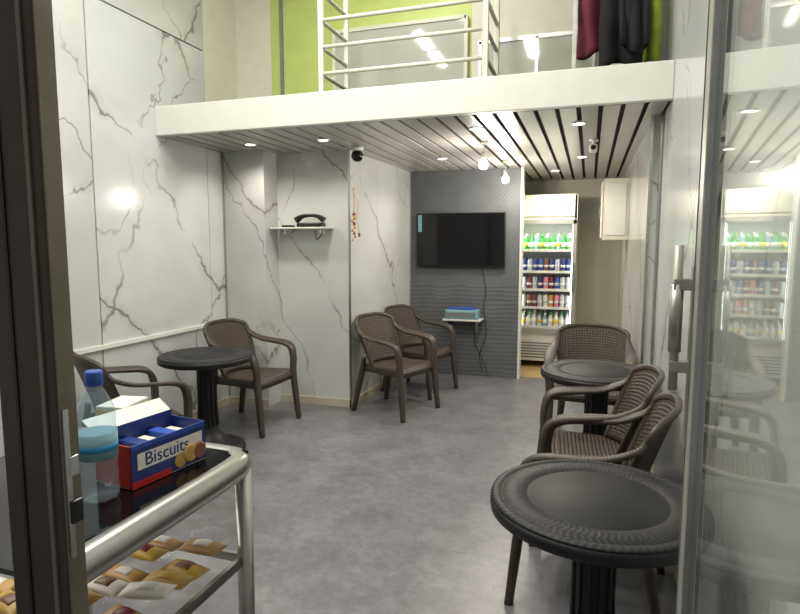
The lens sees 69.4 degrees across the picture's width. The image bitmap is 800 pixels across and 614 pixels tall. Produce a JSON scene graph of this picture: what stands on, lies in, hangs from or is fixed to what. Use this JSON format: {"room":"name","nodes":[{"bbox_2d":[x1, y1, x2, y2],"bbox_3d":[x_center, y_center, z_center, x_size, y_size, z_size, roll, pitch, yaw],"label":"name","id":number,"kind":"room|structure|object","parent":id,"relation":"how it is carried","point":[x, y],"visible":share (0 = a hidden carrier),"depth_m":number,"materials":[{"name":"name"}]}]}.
{"room":"small cafe","nodes":[
{"label":"small cafe","id":0,"kind":"room"},
{"bbox_2d":[0,0,237,456],"bbox_3d":[-1.797,-1.186,4.961,0.120,4.300,7.500,2,6,18],"label":"wall","id":1,"kind":"structure","parent":0,"point":[143,209],"depth_m":4.33,"materials":[{"name":"white stone"}]},
{"bbox_2d":[74,324,204,354],"bbox_3d":[-2.228,0.331,3.572,0.020,0.030,3.900,2,6,18],"label":"trim","id":2,"kind":"structure","parent":1,"relation":"attached to","point":[149,337],"depth_m":4.32,"materials":[{"name":"white paint"}]},
{"bbox_2d":[193,396,229,418],"bbox_3d":[-2.230,1.082,3.653,0.015,0.070,3.900,2,6,18],"label":"baseboard","id":3,"kind":"structure","parent":1,"relation":"attached to","point":[225,401],"depth_m":5.37,"materials":[{"name":"beige wood"}]},
{"bbox_2d":[221,152,230,395],"bbox_3d":[-1.622,-0.246,5.387,0.016,2.340,0.016,2,6,18],"label":"trim","id":4,"kind":"structure","parent":1,"relation":"attached to","point":[222,165],"depth_m":5.34,"materials":[{"name":"metal"}]},
{"bbox_2d":[230,396,269,406],"bbox_3d":[-1.421,0.890,5.443,0.435,0.070,0.015,2,6,18],"label":"baseboard","id":5,"kind":"structure","parent":1,"relation":"attached to","point":[233,399],"depth_m":5.43,"materials":[{"name":"beige wood"}]},
{"bbox_2d":[0,373,676,613],"bbox_3d":[-0.250,1.245,2.925,4.600,0.100,8.120,2,6,18],"label":"floor","id":6,"kind":"structure","parent":0,"point":[363,510],"depth_m":3.19,"materials":[{"name":"concrete"}]},
{"bbox_2d":[0,0,88,613],"bbox_3d":[-0.522,0.162,0.839,0.120,2.500,0.035,2,6,18],"label":"door","id":7,"kind":"structure","parent":6,"relation":"on","point":[38,392],"depth_m":0.81,"materials":[{"name":"brown metal"}]},
{"bbox_2d":[0,426,254,613],"bbox_3d":[-0.776,0.876,1.419,0.641,0.956,0.666,2,6,18],"label":"cart","id":8,"kind":"object","parent":6,"relation":"on","point":[118,527],"depth_m":1.31,"materials":[{"name":"silver metal"}]},
{"bbox_2d":[78,369,119,503],"bbox_3d":[-0.655,0.277,1.250,0.081,0.283,0.081,-6,8,-43],"label":"water bottle","id":9,"kind":"object","parent":8,"relation":"on","point":[96,443],"visible":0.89,"depth_m":1.22,"materials":[{"name":"plastic"}]},
{"bbox_2d":[0,535,227,613],"bbox_3d":[-0.781,0.665,1.369,0.519,0.058,0.556,2,6,18],"label":"snack packets","id":10,"kind":"object","parent":8,"relation":"on","point":[125,581],"visible":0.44,"depth_m":1.39,"materials":[{"name":"plastic"}]},
{"bbox_2d":[95,396,148,415],"bbox_3d":[-0.733,0.318,1.534,0.081,0.140,0.112,1,6,8],"label":"carton","id":11,"kind":"object","parent":8,"relation":"on","point":[121,402],"visible":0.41,"depth_m":1.50,"materials":[{"name":"cardboard"}]},
{"bbox_2d":[82,398,205,490],"bbox_3d":[-0.623,0.329,1.428,0.169,0.141,0.225,3,7,26],"label":"carton","id":12,"kind":"object","parent":8,"relation":"on","point":[155,443],"visible":0.99,"depth_m":1.40,"materials":[{"name":"cardboard"}]},
{"bbox_2d":[73,351,192,426],"bbox_3d":[-1.708,0.681,3.653,0.640,0.877,0.657,-6,8,-44],"label":"armchair","id":13,"kind":"object","parent":6,"relation":"on","point":[98,395],"visible":0.37,"depth_m":3.46,"materials":[{"name":"wicker"}]},
{"bbox_2d":[157,346,252,449],"bbox_3d":[-1.396,0.696,4.195,0.654,0.722,0.654,-2,7,-21],"label":"round table","id":14,"kind":"object","parent":6,"relation":"on","point":[205,361],"visible":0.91,"depth_m":4.13,"materials":[{"name":"plastic"}]},
{"bbox_2d":[223,150,281,405],"bbox_3d":[-1.382,-0.252,5.448,0.430,2.340,0.250,2,6,18],"label":"wall column","id":15,"kind":"structure","parent":6,"relation":"on","point":[250,177],"depth_m":5.31,"materials":[{"name":"white stone"}]},
{"bbox_2d":[203,318,301,437],"bbox_3d":[-1.264,0.553,4.846,0.640,0.877,0.657,2,7,21],"label":"armchair","id":16,"kind":"object","parent":6,"relation":"on","point":[232,332],"visible":0.82,"depth_m":4.91,"materials":[{"name":"wicker"}]},
{"bbox_2d":[351,312,439,422],"bbox_3d":[-0.057,0.508,5.264,0.640,0.877,0.657,4,8,36],"label":"armchair","id":17,"kind":"object","parent":6,"relation":"on","point":[377,332],"visible":1,"depth_m":5.30,"materials":[{"name":"wicker"}]},
{"bbox_2d":[381,304,457,399],"bbox_3d":[0.188,0.431,5.979,0.640,0.877,0.657,4,7,33],"label":"armchair","id":18,"kind":"object","parent":6,"relation":"on","point":[412,347],"visible":0.73,"depth_m":6.06,"materials":[{"name":"wicker"}]},
{"bbox_2d":[541,359,636,435],"bbox_3d":[1.241,0.752,3.672,0.693,0.722,0.693,1,6,9],"label":"round table","id":19,"kind":"object","parent":6,"relation":"on","point":[569,372],"visible":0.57,"depth_m":3.60,"materials":[{"name":"plastic"}]},
{"bbox_2d":[544,323,636,421],"bbox_3d":[1.455,0.596,4.442,0.657,0.877,0.640,2,7,21],"label":"armchair","id":20,"kind":"object","parent":6,"relation":"on","point":[597,341],"visible":0.42,"depth_m":4.61,"materials":[{"name":"wicker"}]},
{"bbox_2d":[504,392,682,613],"bbox_3d":[0.851,0.803,2.513,0.640,0.877,0.657,3,7,25],"label":"armchair","id":21,"kind":"object","parent":6,"relation":"on","point":[658,417],"visible":0.38,"depth_m":2.38,"materials":[{"name":"wicker"}]},
{"bbox_2d":[528,364,664,546],"bbox_3d":[1.025,0.745,3.056,0.640,0.877,0.657,2,6,14],"label":"armchair","id":22,"kind":"object","parent":6,"relation":"on","point":[639,388],"visible":0.63,"depth_m":3.12,"materials":[{"name":"wicker"}]},
{"bbox_2d":[490,459,715,613],"bbox_3d":[0.611,0.949,1.837,0.654,0.722,0.654,0,6,-1],"label":"round table","id":23,"kind":"object","parent":6,"relation":"on","point":[601,517],"visible":0.91,"depth_m":1.73,"materials":[{"name":"plastic"}]},
{"bbox_3d":[0.378,0.230,0.202,0.250,2.500,0.090,2,6,18],"label":"door frame","id":24,"kind":"structure","parent":6,"relation":"on","visible":0},
{"bbox_2d":[668,0,733,613],"bbox_3d":[0.419,0.209,0.768,0.074,2.380,0.970,2,7,22],"label":"door","id":25,"kind":"structure","parent":24,"relation":"attached to","point":[702,285],"depth_m":1.11,"materials":[{"name":"grey metal"}]},
{"bbox_2d":[276,150,409,399],"bbox_3d":[-0.498,-0.331,6.186,0.790,2.340,1.750,2,6,18],"label":"wall","id":26,"kind":"structure","parent":0,"point":[313,273],"depth_m":5.41,"materials":[{"name":"white stone"}]},
{"bbox_2d":[270,227,332,233],"bbox_3d":[-0.894,-0.695,5.261,0.555,0.060,0.169,2,6,18],"label":"wall shelf","id":27,"kind":"object","parent":26,"relation":"attached to","point":[287,230],"depth_m":5.20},
{"bbox_2d":[282,214,325,239],"bbox_3d":[-0.869,-0.723,5.221,0.436,0.234,0.165,2,6,18],"label":"telephone","id":28,"kind":"object","parent":27,"relation":"on","point":[299,218],"visible":0.96,"depth_m":5.17,"materials":[{"name":"black plastic"}]},
{"bbox_2d":[281,394,351,406],"bbox_3d":[-0.796,0.886,5.480,0.730,0.070,0.015,2,6,18],"label":"baseboard","id":29,"kind":"structure","parent":26,"relation":"attached to","point":[285,397],"depth_m":5.46,"materials":[{"name":"beige wood"}]},
{"bbox_2d":[347,150,351,406],"bbox_3d":[-0.456,-0.231,5.250,0.016,2.340,0.016,2,6,18],"label":"trim","id":30,"kind":"structure","parent":26,"relation":"attached to","point":[348,151],"depth_m":5.24,"materials":[{"name":"metal"}]},
{"bbox_2d":[351,188,359,240],"bbox_3d":[-0.391,-0.818,5.122,0.087,0.467,0.045,2,6,18],"label":"hanging ornament","id":31,"kind":"object","parent":26,"relation":"hanging from","point":[354,213],"visible":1,"depth_m":5.12,"materials":[{"name":"gold metal"}]},
{"bbox_2d":[352,377,396,403],"bbox_3d":[-0.162,0.816,6.135,0.015,0.070,1.652,2,7,20],"label":"baseboard","id":32,"kind":"structure","parent":26,"relation":"attached to","point":[375,389],"depth_m":5.78,"materials":[{"name":"beige wood"}]},
{"bbox_2d":[410,172,411,305],"bbox_3d":[0.125,-0.396,6.784,0.016,2.340,0.016,2,6,18],"label":"trim","id":33,"kind":"structure","parent":26,"relation":"attached to","point":[410,172],"depth_m":6.72,"materials":[{"name":"metal"}]},
{"bbox_2d":[155,60,674,136],"bbox_3d":[0.495,-1.585,5.868,3.650,0.220,4.180,2,6,18],"label":"beam","id":34,"kind":"structure","parent":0,"point":[644,82],"depth_m":3.77,"materials":[{"name":"white paint"}]},
{"bbox_2d":[317,0,499,91],"bbox_3d":[0.068,-1.953,4.080,1.196,0.914,0.486,2,6,18],"label":"railing","id":35,"kind":"object","parent":34,"relation":"on","point":[322,49],"visible":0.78,"depth_m":3.96,"materials":[{"name":"white metal"}]},
{"bbox_2d":[163,101,668,180],"bbox_3d":[0.502,-1.502,5.898,3.650,0.049,4.115,2,6,18],"label":"ceiling slats","id":36,"kind":"structure","parent":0,"point":[540,142],"depth_m":4.67,"materials":[{"name":"plastic"}]},
{"bbox_2d":[244,143,256,145],"bbox_3d":[-1.253,-1.359,4.837,0.110,0.008,0.110,2,6,18],"label":"recessed light","id":37,"kind":"object","parent":36,"relation":"attached to","point":[246,144],"visible":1,"depth_m":4.83,"materials":[{"name":"white paint"}]},
{"bbox_2d":[316,138,329,141],"bbox_3d":[-0.616,-1.337,4.630,0.110,0.008,0.110,2,6,18],"label":"recessed light","id":38,"kind":"object","parent":36,"relation":"attached to","point":[319,139],"visible":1,"depth_m":4.60,"materials":[{"name":"white paint"}]},
{"bbox_2d":[351,146,363,161],"bbox_3d":[-0.368,-1.313,4.974,0.110,0.127,0.110,2,6,18],"label":"security camera","id":39,"kind":"object","parent":36,"relation":"attached to","point":[357,155],"visible":1,"depth_m":4.94,"materials":[{"name":"white paint"}]},
{"bbox_2d":[469,127,483,129],"bbox_3d":[0.550,-1.289,4.178,0.110,0.008,0.110,2,6,18],"label":"recessed light","id":40,"kind":"object","parent":36,"relation":"attached to","point":[470,128],"visible":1,"depth_m":4.16,"materials":[{"name":"white paint"}]},
{"bbox_2d":[479,141,487,168],"bbox_3d":[0.683,-1.238,4.721,0.076,0.225,0.076,2,6,18],"label":"pendant bulb","id":41,"kind":"object","parent":36,"relation":"hanging from","point":[483,164],"visible":1,"depth_m":4.70,"materials":[{"name":"white glass"}]},
{"bbox_2d":[502,160,508,183],"bbox_3d":[1.060,-1.354,5.802,0.076,0.225,0.076,2,6,18],"label":"pendant bulb","id":42,"kind":"object","parent":36,"relation":"hanging from","point":[505,179],"visible":1,"depth_m":5.78,"materials":[{"name":"white glass"}]},
{"bbox_2d":[571,121,586,125],"bbox_3d":[1.241,-1.270,4.006,0.110,0.008,0.110,2,6,18],"label":"recessed light","id":43,"kind":"object","parent":36,"relation":"attached to","point":[579,123],"visible":1,"depth_m":3.99,"materials":[{"name":"white paint"}]},
{"bbox_2d":[589,139,597,152],"bbox_3d":[1.540,-1.287,4.601,0.070,0.100,0.145,2,6,18],"label":"security camera","id":44,"kind":"object","parent":36,"relation":"attached to","point":[593,147],"visible":1,"depth_m":4.56,"materials":[{"name":"white paint"}]},
{"bbox_2d":[235,0,621,98],"bbox_3d":[0.180,-2.467,4.903,3.590,1.740,0.120,2,6,18],"label":"wall","id":45,"kind":"structure","parent":0,"point":[277,40],"depth_m":5.20,"materials":[{"name":"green paint"}]},
{"bbox_2d":[332,14,468,90],"bbox_3d":[-0.016,-2.004,4.949,1.210,0.810,0.050,2,6,18],"label":"whiteboard","id":46,"kind":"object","parent":45,"relation":"in","point":[452,46],"depth_m":4.89,"materials":[{"name":"beige paint"}]},
{"bbox_2d":[478,30,595,76],"bbox_3d":[1.077,-1.857,4.605,0.920,0.590,0.050,2,6,18],"label":"window","id":47,"kind":"structure","parent":45,"relation":"in","point":[552,51],"depth_m":4.57,"materials":[{"name":"glass"}]},
{"bbox_2d":[411,167,520,378],"bbox_3d":[0.741,-0.382,6.657,1.270,2.340,0.120,2,6,18],"label":"wall","id":48,"kind":"structure","parent":0,"point":[434,290],"depth_m":6.57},
{"bbox_2d":[417,212,505,267],"bbox_3d":[0.683,-0.756,6.537,1.010,0.610,0.064,2,6,18],"label":"television","id":49,"kind":"object","parent":48,"relation":"attached to","point":[476,239],"visible":1,"depth_m":6.50,"materials":[{"name":"black plastic"}]},
{"bbox_2d":[442,318,483,330],"bbox_3d":[0.715,0.191,6.541,0.430,0.125,0.229,2,6,18],"label":"wall shelf","id":50,"kind":"object","parent":48,"relation":"attached to","point":[477,322],"depth_m":6.44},
{"bbox_2d":[445,306,480,319],"bbox_3d":[0.708,0.067,6.522,0.380,0.124,0.185,2,6,18],"label":"device box","id":51,"kind":"object","parent":50,"relation":"on","point":[472,313],"visible":1,"depth_m":6.45,"materials":[{"name":"blue plastic"}]},
{"bbox_2d":[474,269,488,377],"bbox_3d":[0.942,0.172,6.547,0.203,1.240,0.064,5,8,39],"label":"power cables","id":52,"kind":"object","parent":48,"relation":"attached to","point":[482,269],"visible":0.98,"depth_m":6.57,"materials":[{"name":"black rubber"}]},
{"bbox_2d":[517,167,524,378],"bbox_3d":[1.351,-0.360,6.456,0.025,2.340,0.145,2,6,18],"label":"trim","id":53,"kind":"structure","parent":48,"relation":"attached to","point":[522,168],"depth_m":6.41,"materials":[{"name":"white paint"}]},
{"bbox_2d":[520,360,543,377],"bbox_3d":[1.226,0.763,7.414,4.600,0.102,1.380,2,6,18],"label":"floor","id":54,"kind":"structure","parent":0,"point":[529,368],"depth_m":7.05,"materials":[{"name":"beige wood"}]},
{"bbox_2d":[521,194,578,360],"bbox_3d":[1.852,-0.328,7.281,0.700,2.100,0.720,2,6,18],"label":"fridge","id":55,"kind":"object","parent":54,"relation":"on","point":[550,214],"visible":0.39,"depth_m":7.07,"materials":[{"name":"white paint"}]},
{"bbox_2d":[525,176,620,325],"bbox_3d":[1.823,-1.481,7.717,2.600,4.300,0.120,2,6,18],"label":"wall","id":56,"kind":"structure","parent":0,"point":[598,261],"depth_m":7.52,"materials":[{"name":"beige paint"}]},
{"bbox_2d":[617,0,669,364],"bbox_3d":[2.325,-1.247,5.530,0.180,4.300,3.750,2,6,18],"label":"wall","id":57,"kind":"structure","parent":0,"point":[632,250],"depth_m":4.42,"materials":[{"name":"stone"}]},
{"bbox_2d":[599,178,630,240],"bbox_3d":[2.281,-1.029,6.172,0.285,0.630,0.508,2,6,18],"label":"upper cabinet","id":58,"kind":"object","parent":57,"relation":"attached to","point":[615,192],"visible":1,"depth_m":5.93,"materials":[{"name":"beige paint"}]},
{"bbox_2d":[640,115,653,364],"bbox_3d":[1.644,-0.085,3.884,0.016,2.340,0.016,2,6,18],"label":"trim","id":59,"kind":"structure","parent":57,"relation":"attached to","point":[652,116],"depth_m":3.84,"materials":[{"name":"metal"}]},
{"bbox_2d":[650,114,663,364],"bbox_3d":[1.702,-0.083,3.870,0.016,2.340,0.016,2,6,18],"label":"trim","id":60,"kind":"structure","parent":57,"relation":"attached to","point":[662,115],"depth_m":3.82,"materials":[{"name":"metal"}]},
{"bbox_2d":[652,0,799,613],"bbox_3d":[1.183,-0.864,1.962,0.120,4.300,3.780,2,6,18],"label":"wall","id":61,"kind":"structure","parent":0,"point":[751,565],"depth_m":1.64,"materials":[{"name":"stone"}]},
{"bbox_2d":[571,0,661,68],"bbox_3d":[1.345,-1.832,3.567,0.531,0.782,0.224,2,6,18],"label":"hanging clothes","id":62,"kind":"object","parent":61,"relation":"hanging from","point":[621,31],"visible":0.98,"depth_m":3.54,"materials":[{"name":"fabric"}]},
{"bbox_2d":[650,467,677,584],"bbox_3d":[1.270,1.187,2.667,0.015,0.070,2.790,2,6,18],"label":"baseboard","id":63,"kind":"structure","parent":61,"relation":"attached to","point":[674,567],"depth_m":2.61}
]}

